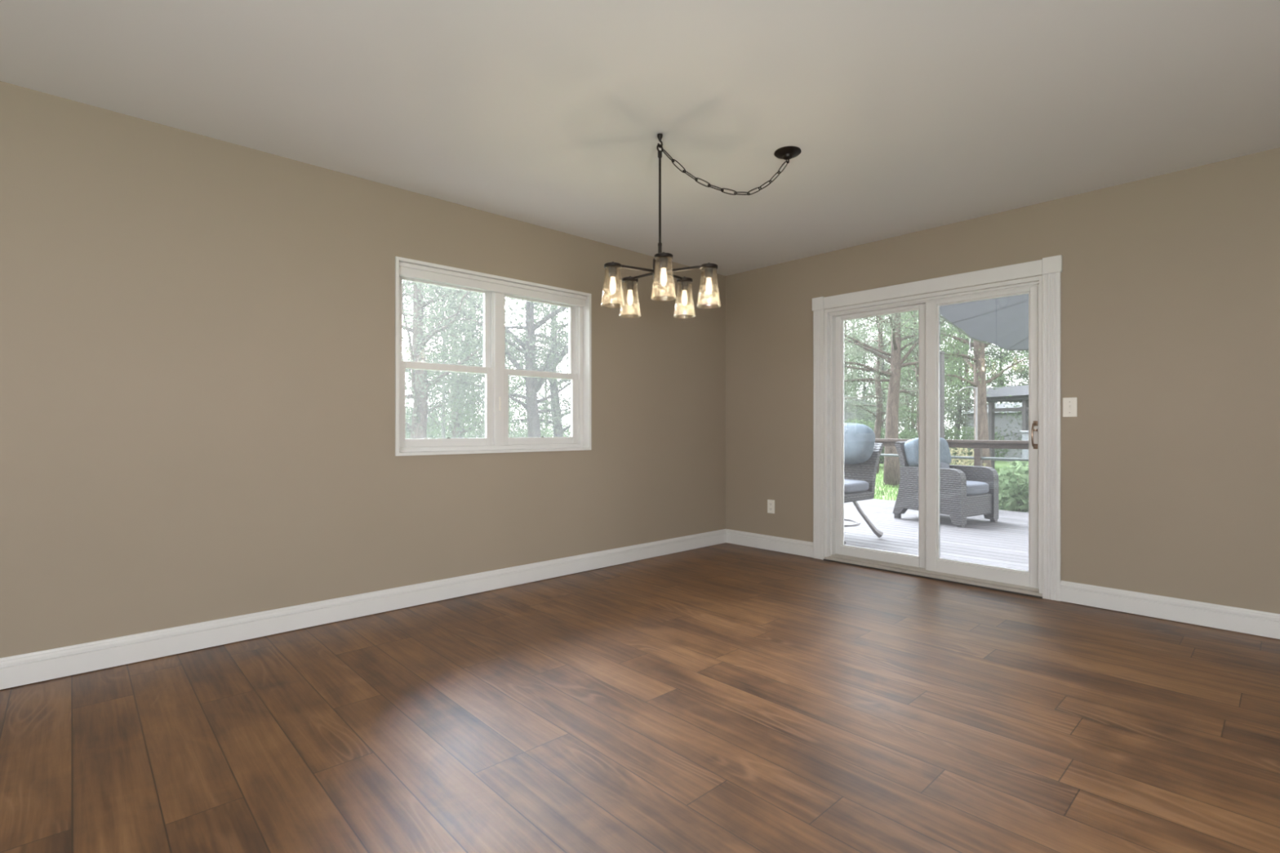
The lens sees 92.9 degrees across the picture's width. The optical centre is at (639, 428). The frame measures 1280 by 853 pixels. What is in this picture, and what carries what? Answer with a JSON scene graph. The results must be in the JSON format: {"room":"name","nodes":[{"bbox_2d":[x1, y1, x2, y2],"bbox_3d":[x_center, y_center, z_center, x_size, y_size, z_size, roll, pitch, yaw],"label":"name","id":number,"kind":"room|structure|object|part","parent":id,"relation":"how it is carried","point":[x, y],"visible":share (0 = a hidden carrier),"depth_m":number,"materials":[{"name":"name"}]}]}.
{"room":"empty dining room","nodes":[
{"label":"empty dining room","id":0,"kind":"room"},
{"bbox_2d":[0,80,725,657],"bbox_3d":[-2.194,-0.172,2.905,8.340,2.440,0.170,0,0,-43],"label":"wall","id":1,"kind":"structure","parent":0,"point":[197,331],"depth_m":3.04,"materials":[{"name":"beige paint"}]},
{"bbox_2d":[0,528,726,689],"bbox_3d":[-2.130,0.983,2.837,8.000,0.122,0.016,0,0,-43],"label":"baseboard","id":2,"kind":"structure","parent":1,"relation":"attached to","point":[21,669],"depth_m":3.15,"materials":[{"name":"white paint"}]},
{"bbox_2d":[395,256,591,456],"bbox_3d":[-0.940,-0.414,4.059,1.435,1.151,0.168,0,0,-43],"label":"window","id":3,"kind":"structure","parent":1,"relation":"in","point":[495,289],"depth_m":4.04,"materials":[{"name":"white paint"}]},
{"bbox_3d":[-1.239,-0.652,3.865,0.632,0.580,0.027,0,0,-43],"label":"sash","id":4,"kind":"part","parent":3,"relation":"part of","materials":[{"name":"white plastic"}]},
{"bbox_3d":[-1.215,-0.143,3.839,0.632,0.517,0.032,0,0,-43],"label":"sash","id":5,"kind":"part","parent":3,"relation":"part of","materials":[{"name":"white plastic"}]},
{"bbox_3d":[-0.725,-0.652,4.345,0.632,0.580,0.027,0,0,-43],"label":"sash","id":6,"kind":"part","parent":3,"relation":"part of","materials":[{"name":"white plastic"}]},
{"bbox_3d":[-0.701,-0.143,4.319,0.632,0.517,0.032,0,0,-43],"label":"sash","id":7,"kind":"part","parent":3,"relation":"part of","materials":[{"name":"white plastic"}]},
{"bbox_2d":[0,542,1279,852],"bbox_3d":[0.077,1.123,0.394,8.230,0.150,6.940,0,0,-43],"label":"floor","id":8,"kind":"structure","parent":0,"point":[725,697],"depth_m":2.10,"materials":[{"name":"brown wood"}]},
{"bbox_2d":[0,0,1279,275],"bbox_3d":[0.118,-1.452,0.432,8.340,0.120,6.940,0,0,-43],"label":"ceiling","id":9,"kind":"structure","parent":0,"point":[904,117],"depth_m":2.57,"materials":[{"name":"paint"}]},
{"bbox_2d":[600,133,801,318],"bbox_3d":[0.318,-0.978,2.873,1.002,0.828,0.535,0,0,-2],"label":"chandelier","id":10,"kind":"object","parent":9,"relation":"hanging from","point":[660,272],"visible":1,"depth_m":2.88,"materials":[{"name":"brown metal"}]},
{"bbox_3d":[-0.125,-0.657,2.807,0.031,0.081,0.030,0,0,-43],"label":"bulb","id":11,"kind":"part","parent":10,"relation":"part of","materials":[{"name":"white glass"}]},
{"bbox_3d":[-0.050,-0.657,3.072,0.031,0.081,0.030,0,0,-43],"label":"bulb","id":12,"kind":"part","parent":10,"relation":"part of","materials":[{"name":"white glass"}]},
{"bbox_3d":[-0.035,-0.747,2.840,0.216,0.023,0.011,0,0,-20],"label":"arm","id":13,"kind":"part","parent":10,"relation":"part of","materials":[{"name":"brown metal"}]},
{"bbox_3d":[0.009,-0.747,2.996,0.011,0.023,0.216,0,0,-38],"label":"arm","id":14,"kind":"part","parent":10,"relation":"part of","materials":[{"name":"brown metal"}]},
{"bbox_3d":[0.095,-1.080,2.888,0.011,0.416,0.011,0,0,-28],"label":"rod","id":15,"kind":"part","parent":10,"relation":"part of","materials":[{"name":"brown metal"}]},
{"bbox_3d":[0.103,-0.652,2.654,0.112,0.176,0.112,0,0,-43],"label":"lamp shade","id":16,"kind":"part","parent":10,"relation":"part of","materials":[{"name":"clear glass"}]},
{"bbox_3d":[0.103,-0.657,2.654,0.031,0.081,0.030,0,0,-43],"label":"bulb","id":17,"kind":"part","parent":10,"relation":"part of","materials":[{"name":"white glass"}]},
{"bbox_3d":[0.171,-0.747,3.002,0.011,0.023,0.216,0,0,34],"label":"arm","id":18,"kind":"part","parent":10,"relation":"part of","materials":[{"name":"brown metal"}]},
{"bbox_3d":[0.227,-0.747,2.850,0.216,0.023,0.011,0,0,16],"label":"arm","id":19,"kind":"part","parent":10,"relation":"part of","materials":[{"name":"brown metal"}]},
{"bbox_3d":[0.225,-0.657,3.082,0.031,0.081,0.030,0,0,-43],"label":"bulb","id":20,"kind":"part","parent":10,"relation":"part of","materials":[{"name":"white glass"}]},
{"bbox_3d":[0.320,-0.657,2.824,0.031,0.081,0.030,0,0,-43],"label":"bulb","id":21,"kind":"part","parent":10,"relation":"part of","materials":[{"name":"white glass"}]},
{"bbox_3d":[0.320,-0.652,2.824,0.112,0.176,0.112,0,0,-43],"label":"lamp shade","id":22,"kind":"part","parent":10,"relation":"part of","materials":[{"name":"clear glass"}]},
{"bbox_2d":[725,147,1279,639],"bbox_3d":[3.160,-0.172,3.159,0.170,2.440,6.770,0,0,-43],"label":"wall","id":23,"kind":"structure","parent":0,"point":[1171,282],"depth_m":3.44,"materials":[{"name":"beige paint"}]},
{"bbox_2d":[726,528,813,557],"bbox_3d":[1.096,0.983,5.231,0.016,0.122,0.892,0,0,-43],"label":"baseboard","id":24,"kind":"structure","parent":23,"relation":"attached to","point":[802,548],"depth_m":5.20,"materials":[{"name":"white paint"}]},
{"bbox_2d":[767,499,774,513],"bbox_3d":[1.120,0.671,5.210,0.009,0.116,0.072,0,0,-43],"label":"wall outlet","id":25,"kind":"object","parent":23,"relation":"attached to","point":[771,503],"visible":1,"depth_m":5.21,"materials":[{"name":"white plastic"}]},
{"bbox_2d":[812,254,1062,601],"bbox_3d":[2.028,0.002,4.346,0.192,2.092,1.690,0,0,-43],"label":"door","id":26,"kind":"structure","parent":23,"relation":"in","point":[1042,580],"depth_m":4.28,"materials":[{"name":"white paint"}]},
{"bbox_3d":[1.431,0.051,4.871,0.019,1.990,0.092,0,0,-43],"label":"casing","id":27,"kind":"part","parent":26,"relation":"part of","materials":[{"name":"white paint"}]},
{"bbox_3d":[1.824,0.036,4.635,0.006,1.787,0.591,0,0,-43],"label":"glass pane","id":28,"kind":"part","parent":26,"relation":"part of","materials":[{"name":"clear glass"}]},
{"bbox_3d":[1.840,0.056,4.615,0.038,1.905,0.760,0,0,-43],"label":"fixed panel","id":29,"kind":"part","parent":26,"relation":"part of","materials":[{"name":"clear glass"}]},
{"bbox_3d":[1.971,-0.991,4.293,0.019,0.093,1.490,0,0,-43],"label":"head casing","id":30,"kind":"part","parent":26,"relation":"part of","materials":[{"name":"white paint"}]},
{"bbox_3d":[2.340,0.053,4.121,0.009,1.890,0.645,0,0,-43],"label":"screen frame","id":31,"kind":"part","parent":26,"relation":"part of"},
{"bbox_3d":[2.275,0.056,4.084,0.034,1.905,0.690,0,0,-43],"label":"sliding panel","id":32,"kind":"part","parent":26,"relation":"part of","materials":[{"name":"white plastic"}]},
{"bbox_3d":[2.460,0.043,3.803,0.080,0.155,0.011,0,0,-43],"label":"handle","id":33,"kind":"part","parent":26,"relation":"part of","materials":[{"name":"brown metal"}]},
{"bbox_3d":[2.511,0.051,3.715,0.019,1.990,0.092,0,0,-43],"label":"casing","id":34,"kind":"part","parent":26,"relation":"part of","materials":[{"name":"white paint"}]},
{"bbox_2d":[1062,397,1076,417],"bbox_3d":[2.575,-0.125,3.649,0.016,0.116,0.072,0,0,-43],"label":"light switch","id":35,"kind":"object","parent":23,"relation":"attached to","point":[1069,404],"visible":1,"depth_m":3.65,"materials":[{"name":"white plastic"}]},
{"bbox_2d":[1060,580,1279,639],"bbox_3d":[3.916,0.983,2.215,0.016,0.122,4.018,0,0,-43],"label":"baseboard","id":36,"kind":"structure","parent":23,"relation":"attached to","point":[1254,622],"depth_m":3.29,"materials":[{"name":"white paint"}]},
{"label":"outside","id":37,"kind":"structure","parent":0,"visible":0},
{"bbox_2d":[873,452,1017,500],"bbox_3d":[6.980,1.648,31.897,105.000,0.300,110.000,0,0,-43],"label":"lawn","id":38,"kind":"structure","parent":37,"point":[998,464],"depth_m":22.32,"materials":[{"name":"green plant"}]},
{"bbox_2d":[407,351,448,420],"bbox_3d":[-10.340,-1.198,29.618,3.200,5.420,2.677,0,0,-30],"label":"tree","id":39,"kind":"object","parent":38,"relation":"on","point":[436,351],"visible":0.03,"depth_m":29.41,"materials":[{"name":"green plant"}]},
{"bbox_2d":[405,405,474,438],"bbox_3d":[-5.294,0.485,14.280,2.890,2.026,2.894,0,0,21],"label":"bush","id":40,"kind":"object","parent":38,"relation":"on","point":[433,435],"visible":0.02,"depth_m":14.04,"materials":[{"name":"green plant"}]},
{"bbox_2d":[402,280,484,438],"bbox_3d":[-3.595,-1.022,11.033,2.433,5.073,2.270,0,0,-43],"label":"tree","id":41,"kind":"object","parent":38,"relation":"on","point":[442,304],"visible":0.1,"depth_m":10.98,"materials":[{"name":"green plant"}]},
{"bbox_2d":[402,280,535,439],"bbox_3d":[-3.152,-1.480,9.046,3.750,6.011,4.055,0,0,5],"label":"tree","id":42,"kind":"object","parent":38,"relation":"on","point":[420,387],"visible":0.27,"depth_m":8.87,"materials":[{"name":"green plant"}]},
{"bbox_2d":[431,320,514,438],"bbox_3d":[-4.429,-0.949,16.392,2.430,4.920,2.905,0,0,-41],"label":"tree","id":43,"kind":"object","parent":38,"relation":"on","point":[459,321],"visible":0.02,"depth_m":16.58,"materials":[{"name":"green plant"}]},
{"bbox_2d":[402,285,544,438],"bbox_3d":[-3.456,-1.700,12.070,4.181,6.441,3.832,0,0,35],"label":"tree","id":44,"kind":"object","parent":38,"relation":"on","point":[454,420],"visible":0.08,"depth_m":11.94,"materials":[{"name":"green plant"}]},
{"bbox_2d":[439,416,521,438],"bbox_3d":[-4.224,0.561,16.221,2.436,1.875,2.432,0,0,8],"label":"bush","id":45,"kind":"object","parent":38,"relation":"on","point":[465,424],"visible":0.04,"depth_m":15.89,"materials":[{"name":"green plant"}]},
{"bbox_2d":[402,280,564,438],"bbox_3d":[-3.437,-1.726,13.141,4.307,6.470,3.813,0,0,33],"label":"tree","id":46,"kind":"object","parent":38,"relation":"on","point":[519,302],"visible":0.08,"depth_m":12.85,"materials":[{"name":"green plant"}]},
{"bbox_2d":[404,281,570,437],"bbox_3d":[-1.557,-1.474,10.269,4.045,5.995,4.324,0,0,40],"label":"tree","id":47,"kind":"object","parent":38,"relation":"on","point":[533,384],"visible":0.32,"depth_m":9.91,"materials":[{"name":"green plant"}]},
{"bbox_2d":[480,330,525,437],"bbox_3d":[-5.142,-1.303,24.339,2.792,5.625,2.771,0,0,-34],"label":"tree","id":48,"kind":"object","parent":38,"relation":"on","point":[509,408],"visible":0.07,"depth_m":24.06,"materials":[{"name":"green plant"}]},
{"bbox_2d":[471,299,570,437],"bbox_3d":[-1.940,-1.544,12.842,3.480,6.130,3.930,0,0,2],"label":"tree","id":49,"kind":"object","parent":38,"relation":"on","point":[554,385],"visible":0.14,"depth_m":12.92,"materials":[{"name":"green plant"}]},
{"bbox_2d":[507,315,570,435],"bbox_3d":[-3.061,-0.986,19.100,2.950,4.996,2.468,0,0,41],"label":"tree","id":50,"kind":"object","parent":38,"relation":"on","point":[546,382],"visible":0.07,"depth_m":18.85,"materials":[{"name":"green plant"}]},
{"bbox_2d":[509,424,570,437],"bbox_3d":[-2.377,0.700,16.295,2.956,1.596,2.960,0,0,-44],"label":"bush","id":51,"kind":"object","parent":38,"relation":"on","point":[548,435],"visible":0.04,"depth_m":16.05,"materials":[{"name":"green plant"}]},
{"bbox_2d":[509,427,570,437],"bbox_3d":[-2.891,0.738,18.576,2.919,1.520,2.923,0,0,-31],"label":"bush","id":52,"kind":"object","parent":38,"relation":"on","point":[548,428],"visible":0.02,"depth_m":18.30,"materials":[{"name":"green plant"}]},
{"bbox_2d":[844,395,875,425],"bbox_3d":[9.943,-0.152,31.656,5.000,3.300,6.400,0,0,22],"label":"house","id":53,"kind":"structure","parent":38,"relation":"on","point":[846,414],"depth_m":28.37,"materials":[{"name":"grey"}]},
{"bbox_2d":[844,419,884,461],"bbox_3d":[8.119,0.574,23.363,3.126,1.848,3.131,0,0,-15],"label":"bush","id":54,"kind":"object","parent":38,"relation":"on","point":[847,420],"visible":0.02,"depth_m":22.92,"materials":[{"name":"green plant"}]},
{"bbox_2d":[844,316,885,417],"bbox_3d":[10.850,-2.992,31.575,4.470,9.005,4.436,0,0,6],"label":"tree","id":55,"kind":"object","parent":38,"relation":"on","point":[845,326],"visible":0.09,"depth_m":31.33,"materials":[{"name":"green plant"}]},
{"bbox_2d":[844,321,886,401],"bbox_3d":[13.987,-4.377,40.467,5.847,11.778,5.802,0,0,35],"label":"tree","id":56,"kind":"object","parent":38,"relation":"on","point":[848,322],"visible":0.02,"depth_m":39.73,"materials":[{"name":"green plant"}]},
{"bbox_2d":[846,321,890,422],"bbox_3d":[13.695,-2.553,36.589,4.018,8.134,4.803,0,0,-26],"label":"tree","id":57,"kind":"object","parent":38,"relation":"on","point":[864,386],"visible":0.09,"depth_m":36.92,"materials":[{"name":"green plant"}]},
{"bbox_2d":[858,419,885,457],"bbox_3d":[9.971,0.552,26.488,2.408,1.892,2.405,0,0,43],"label":"bush","id":58,"kind":"object","parent":38,"relation":"on","point":[864,420],"visible":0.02,"depth_m":26.10,"materials":[{"name":"green plant"}]},
{"bbox_2d":[844,313,916,463],"bbox_3d":[9.859,-2.763,25.732,5.051,8.554,4.225,0,0,-12],"label":"tree","id":59,"kind":"object","parent":38,"relation":"on","point":[869,416],"visible":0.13,"depth_m":25.66,"materials":[{"name":"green plant"}]},
{"bbox_2d":[844,311,949,474],"bbox_3d":[7.673,-2.933,20.197,4.031,8.903,4.174,0,0,-28],"label":"tree","id":60,"kind":"object","parent":38,"relation":"on","point":[878,414],"visible":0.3,"depth_m":19.89,"materials":[{"name":"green plant"}]},
{"bbox_2d":[867,313,949,439],"bbox_3d":[13.429,-2.811,30.295,4.258,8.643,4.291,0,0,8],"label":"tree","id":61,"kind":"object","parent":38,"relation":"on","point":[910,428],"visible":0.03,"depth_m":30.40,"materials":[{"name":"green plant"}]},
{"bbox_2d":[871,318,946,433],"bbox_3d":[16.559,-3.161,37.358,4.638,9.343,4.603,0,0,19],"label":"tree","id":62,"kind":"object","parent":38,"relation":"on","point":[904,318],"visible":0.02,"depth_m":37.16,"materials":[{"name":"green plant"}]},
{"bbox_2d":[873,314,951,435],"bbox_3d":[15.224,-2.992,33.462,4.437,9.006,4.471,0,0,-25],"label":"tree","id":63,"kind":"object","parent":38,"relation":"on","point":[912,407],"visible":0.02,"depth_m":33.55,"materials":[{"name":"green plant"}]},
{"bbox_2d":[844,311,982,488],"bbox_3d":[5.622,-2.577,15.411,5.892,8.210,4.066,0,0,-14],"label":"tree","id":64,"kind":"object","parent":38,"relation":"on","point":[891,476],"visible":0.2,"depth_m":15.32,"materials":[{"name":"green plant"}]},
{"bbox_2d":[880,428,951,462],"bbox_3d":[10.235,0.751,23.287,3.078,1.494,3.083,0,0,18],"label":"bush","id":65,"kind":"object","parent":38,"relation":"on","point":[900,436],"visible":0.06,"depth_m":23.05,"materials":[{"name":"green plant"}]},
{"bbox_2d":[861,310,973,439],"bbox_3d":[10.388,-2.839,22.839,4.286,8.699,4.319,0,0,26],"label":"tree","id":66,"kind":"object","parent":38,"relation":"on","point":[916,412],"visible":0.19,"depth_m":22.58,"materials":[{"name":"green plant"}]},
{"bbox_2d":[902,315,963,435],"bbox_3d":[18.538,-3.920,40.156,6.420,10.872,5.370,0,0,34],"label":"tree","id":67,"kind":"object","parent":38,"relation":"on","point":[911,315],"visible":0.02,"depth_m":39.70,"materials":[{"name":"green plant"}]},
{"bbox_2d":[900,313,1028,467],"bbox_3d":[8.484,-3.132,14.841,4.332,9.310,4.226,0,0,-11],"label":"tree","id":68,"kind":"object","parent":38,"relation":"on","point":[980,377],"visible":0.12,"depth_m":14.94,"materials":[{"name":"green plant"}]},
{"bbox_2d":[905,315,1026,438],"bbox_3d":[16.761,-3.940,31.574,5.372,10.903,5.413,0,0,-2],"label":"tree","id":69,"kind":"object","parent":38,"relation":"on","point":[964,370],"visible":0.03,"depth_m":31.07,"materials":[{"name":"green plant"}]},
{"bbox_2d":[909,310,1026,460],"bbox_3d":[13.924,-3.488,27.117,5.908,10.005,4.942,0,0,-35],"label":"tree","id":70,"kind":"object","parent":38,"relation":"on","point":[958,412],"visible":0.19,"depth_m":26.82,"materials":[{"name":"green plant"}]},
{"bbox_2d":[949,447,987,466],"bbox_3d":[6.530,0.894,12.935,1.557,1.226,1.507,0,0,-43],"label":"dry shrub","id":71,"kind":"object","parent":38,"relation":"on","point":[966,450],"visible":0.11,"depth_m":12.70,"materials":[{"name":"brown plant"}]},
{"bbox_2d":[959,386,977,439],"bbox_3d":[6.189,0.358,11.478,0.310,2.280,0.035,0,0,34],"label":"pole","id":72,"kind":"object","parent":38,"relation":"on","point":[976,388],"visible":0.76,"depth_m":11.39,"materials":[{"name":"grey metal"}]},
{"bbox_2d":[944,426,1009,465],"bbox_3d":[12.128,0.705,22.730,3.000,1.586,3.005,0,0,4],"label":"bush","id":73,"kind":"object","parent":38,"relation":"on","point":[950,437],"visible":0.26,"depth_m":22.34,"materials":[{"name":"green plant"}]},
{"bbox_2d":[942,324,1016,450],"bbox_3d":[19.167,-3.504,36.081,4.980,10.031,4.942,0,0,3],"label":"tree","id":74,"kind":"object","parent":38,"relation":"on","point":[948,324],"visible":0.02,"depth_m":36.05,"materials":[{"name":"green plant"}]},
{"bbox_2d":[962,402,1022,462],"bbox_3d":[18.735,0.148,25.912,3.400,2.700,9.400,0,0,-18],"label":"shed","id":75,"kind":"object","parent":38,"relation":"on","point":[1002,423],"visible":0.12,"depth_m":27.61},
{"bbox_2d":[961,333,1028,407],"bbox_3d":[19.637,-3.170,33.297,4.628,9.370,5.533,0,0,8],"label":"tree","id":76,"kind":"object","parent":38,"relation":"on","point":[1021,371],"visible":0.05,"depth_m":32.41,"materials":[{"name":"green plant"}]},
{"bbox_2d":[973,385,1028,469],"bbox_3d":[14.212,0.048,19.767,3.600,2.900,4.800,0,0,-18],"label":"pavilion","id":77,"kind":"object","parent":38,"relation":"on","point":[1020,393],"visible":0.06,"depth_m":20.54,"materials":[{"name":"grey wood"}]},
{"bbox_3d":[12.261,0.288,21.234,0.140,2.420,0.140,0,0,-18],"label":"post","id":78,"kind":"part","parent":77,"relation":"part of","materials":[{"name":"brown wood"}]},
{"bbox_3d":[12.664,0.288,19.998,0.140,2.420,0.140,0,0,-18],"label":"post","id":79,"kind":"part","parent":77,"relation":"part of","materials":[{"name":"brown wood"}]},
{"bbox_2d":[995,350,1028,431],"bbox_3d":[15.858,-3.383,22.698,4.859,9.788,4.822,0,0,-37],"label":"tree","id":80,"kind":"object","parent":38,"relation":"on","point":[1024,357],"visible":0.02,"depth_m":23.79,"materials":[{"name":"green plant"}]},
{"bbox_2d":[995,351,1028,403],"bbox_3d":[22.821,-4.712,34.762,6.180,12.449,6.133,0,0,-31],"label":"tree","id":81,"kind":"object","parent":38,"relation":"on","point":[1022,351],"visible":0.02,"depth_m":35.28,"materials":[{"name":"green plant"}]},
{"bbox_2d":[998,464,1028,512],"bbox_3d":[5.276,1.006,8.408,0.902,1.023,0.893,0,0,-43],"label":"leafy plant","id":82,"kind":"object","parent":38,"relation":"on","point":[1018,491],"visible":0.37,"depth_m":8.28,"materials":[{"name":"green plant"}]},
{"bbox_2d":[998,461,1028,511],"bbox_3d":[5.869,0.983,9.294,0.906,1.052,0.932,0,0,-43],"label":"leafy plant","id":83,"kind":"object","parent":38,"relation":"on","point":[1013,464],"visible":0.08,"depth_m":9.24,"materials":[{"name":"plant"}]},
{"bbox_2d":[1003,349,1028,456],"bbox_3d":[17.382,-4.165,26.078,6.709,11.362,5.612,0,0,-37],"label":"tree","id":84,"kind":"object","parent":38,"relation":"on","point":[1019,437],"visible":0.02,"depth_m":25.78,"materials":[{"name":"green plant"}]},
{"bbox_2d":[1020,431,1028,464],"bbox_3d":[12.074,0.788,18.247,0.660,1.420,0.960,0,0,-18],"label":"storage box","id":85,"kind":"object","parent":38,"relation":"on","point":[1025,433],"visible":0.2,"depth_m":18.47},
{"bbox_3d":[4.318,1.276,5.384,4.500,0.265,9.700,0,0,-43],"label":"deck base","id":86,"kind":"object","parent":38,"relation":"on","visible":0},
{"bbox_2d":[844,498,1028,571],"bbox_3d":[4.351,1.123,5.415,4.631,0.030,9.900,0,0,-43],"label":"deck","id":87,"kind":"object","parent":86,"relation":"on","point":[1002,543],"depth_m":6.31,"materials":[{"name":"grey wood"}]},
{"bbox_2d":[844,422,884,544],"bbox_3d":[1.978,0.525,6.165,0.812,1.152,0.694,0,0,-39],"label":"wicker patio chair","id":88,"kind":"object","parent":87,"relation":"on","point":[862,454],"visible":0.44,"depth_m":6.09,"materials":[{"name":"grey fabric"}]},
{"bbox_2d":[844,479,869,493],"bbox_3d":[1.921,0.573,6.118,0.540,0.110,0.620,0,0,-39],"label":"seat cushion","id":89,"kind":"object","parent":88,"relation":"on","point":[851,486],"depth_m":5.90,"materials":[{"name":"fabric"}]},
{"bbox_3d":[1.936,0.665,6.131,0.560,0.085,0.600,0,0,-39],"label":"seat","id":90,"kind":"part","parent":88,"relation":"part of","materials":[{"name":"grey wicker"}]},
{"bbox_2d":[844,422,875,463],"bbox_3d":[2.134,0.158,6.291,0.284,0.419,0.580,0,0,-39],"label":"cushion","id":91,"kind":"object","parent":88,"relation":"on","point":[859,438],"depth_m":6.10,"materials":[{"name":"fabric"}]},
{"bbox_3d":[2.200,0.420,6.345,0.240,0.535,0.600,0,0,-39],"label":"backrest","id":92,"kind":"part","parent":88,"relation":"part of","materials":[{"name":"grey wicker"}]},
{"bbox_3d":[2.274,0.894,6.095,0.333,0.413,0.075,0,0,-9],"label":"leg","id":93,"kind":"part","parent":88,"relation":"part of","materials":[{"name":"grey metal"}]},
{"bbox_2d":[940,351,945,439],"bbox_3d":[4.168,0.023,8.502,0.150,2.170,0.150,0,0,-43],"label":"post","id":94,"kind":"object","parent":87,"relation":"on","point":[942,353],"visible":0.16,"depth_m":8.45,"materials":[{"name":"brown wood"}]},
{"bbox_2d":[892,437,999,527],"bbox_3d":[3.678,0.610,7.349,0.810,0.996,0.855,0,0,-33],"label":"wicker armchair","id":95,"kind":"object","parent":87,"relation":"on","point":[966,491],"visible":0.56,"depth_m":7.18,"materials":[{"name":"grey wicker"}]},
{"bbox_3d":[3.164,1.073,7.477,0.060,0.070,0.060,0,0,-33],"label":"leg","id":96,"kind":"part","parent":95,"relation":"part of","materials":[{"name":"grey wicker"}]},
{"bbox_3d":[3.495,0.576,7.629,0.800,0.825,0.165,0,0,-33],"label":"backrest","id":97,"kind":"part","parent":95,"relation":"part of","materials":[{"name":"grey wicker"}]},
{"bbox_2d":[903,437,951,466],"bbox_3d":[3.562,0.308,7.527,0.740,0.392,0.268,0,0,-33],"label":"cushion","id":98,"kind":"object","parent":95,"relation":"on","point":[910,446],"depth_m":7.38,"materials":[{"name":"blue fabric"}]},
{"bbox_3d":[3.384,0.770,7.158,0.110,0.615,0.855,0,0,-33],"label":"armrest","id":99,"kind":"part","parent":95,"relation":"part of","materials":[{"name":"grey wicker"}]},
{"bbox_2d":[940,462,949,468],"bbox_3d":[3.602,0.508,7.464,0.570,0.300,0.200,0,0,-33],"label":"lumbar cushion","id":100,"kind":"object","parent":95,"relation":"on","point":[943,464],"depth_m":7.47,"materials":[{"name":"fabric"}]},
{"bbox_3d":[3.971,0.770,7.540,0.110,0.615,0.855,0,0,-33],"label":"armrest","id":101,"kind":"part","parent":95,"relation":"part of","materials":[{"name":"grey wicker"}]},
{"bbox_2d":[966,480,989,495],"bbox_3d":[3.731,0.703,7.267,0.580,0.150,0.660,0,0,-33],"label":"seat cushion","id":102,"kind":"object","parent":95,"relation":"on","point":[973,487],"depth_m":7.00,"materials":[{"name":"grey fabric"}]},
{"bbox_3d":[3.721,0.888,7.282,0.589,0.240,0.655,0,0,-33],"label":"seat","id":103,"kind":"part","parent":95,"relation":"part of","materials":[{"name":"grey wicker"}]},
{"bbox_2d":[875,438,1028,466],"bbox_3d":[5.851,0.635,6.921,0.140,0.945,9.650,0,0,-43],"label":"deck railing","id":104,"kind":"object","parent":87,"relation":"on","point":[977,445],"visible":0.09,"depth_m":8.23,"materials":[{"name":"brown wood"}]},
{"bbox_3d":[5.851,0.218,6.921,0.140,0.110,9.650,0,0,-43],"label":"rail","id":105,"kind":"part","parent":104,"relation":"part of","materials":[{"name":"brown wood"}]},
{"bbox_3d":[5.851,0.408,6.921,0.038,0.038,9.650,0,0,-43],"label":"rail","id":106,"kind":"part","parent":104,"relation":"part of","materials":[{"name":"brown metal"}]},
{"bbox_3d":[4.592,0.691,8.269,0.080,0.835,0.080,0,0,-43],"label":"post","id":107,"kind":"part","parent":104,"relation":"part of","materials":[{"name":"brown wood"}]},
{"bbox_2d":[940,293,1028,351],"bbox_3d":[4.667,-0.272,5.670,4.731,2.760,3.073,0,0,-43],"label":"patio umbrella","id":108,"kind":"object","parent":87,"relation":"on","point":[1002,322],"visible":0.15,"depth_m":6.21,"materials":[{"name":"grey fabric"}]}
]}

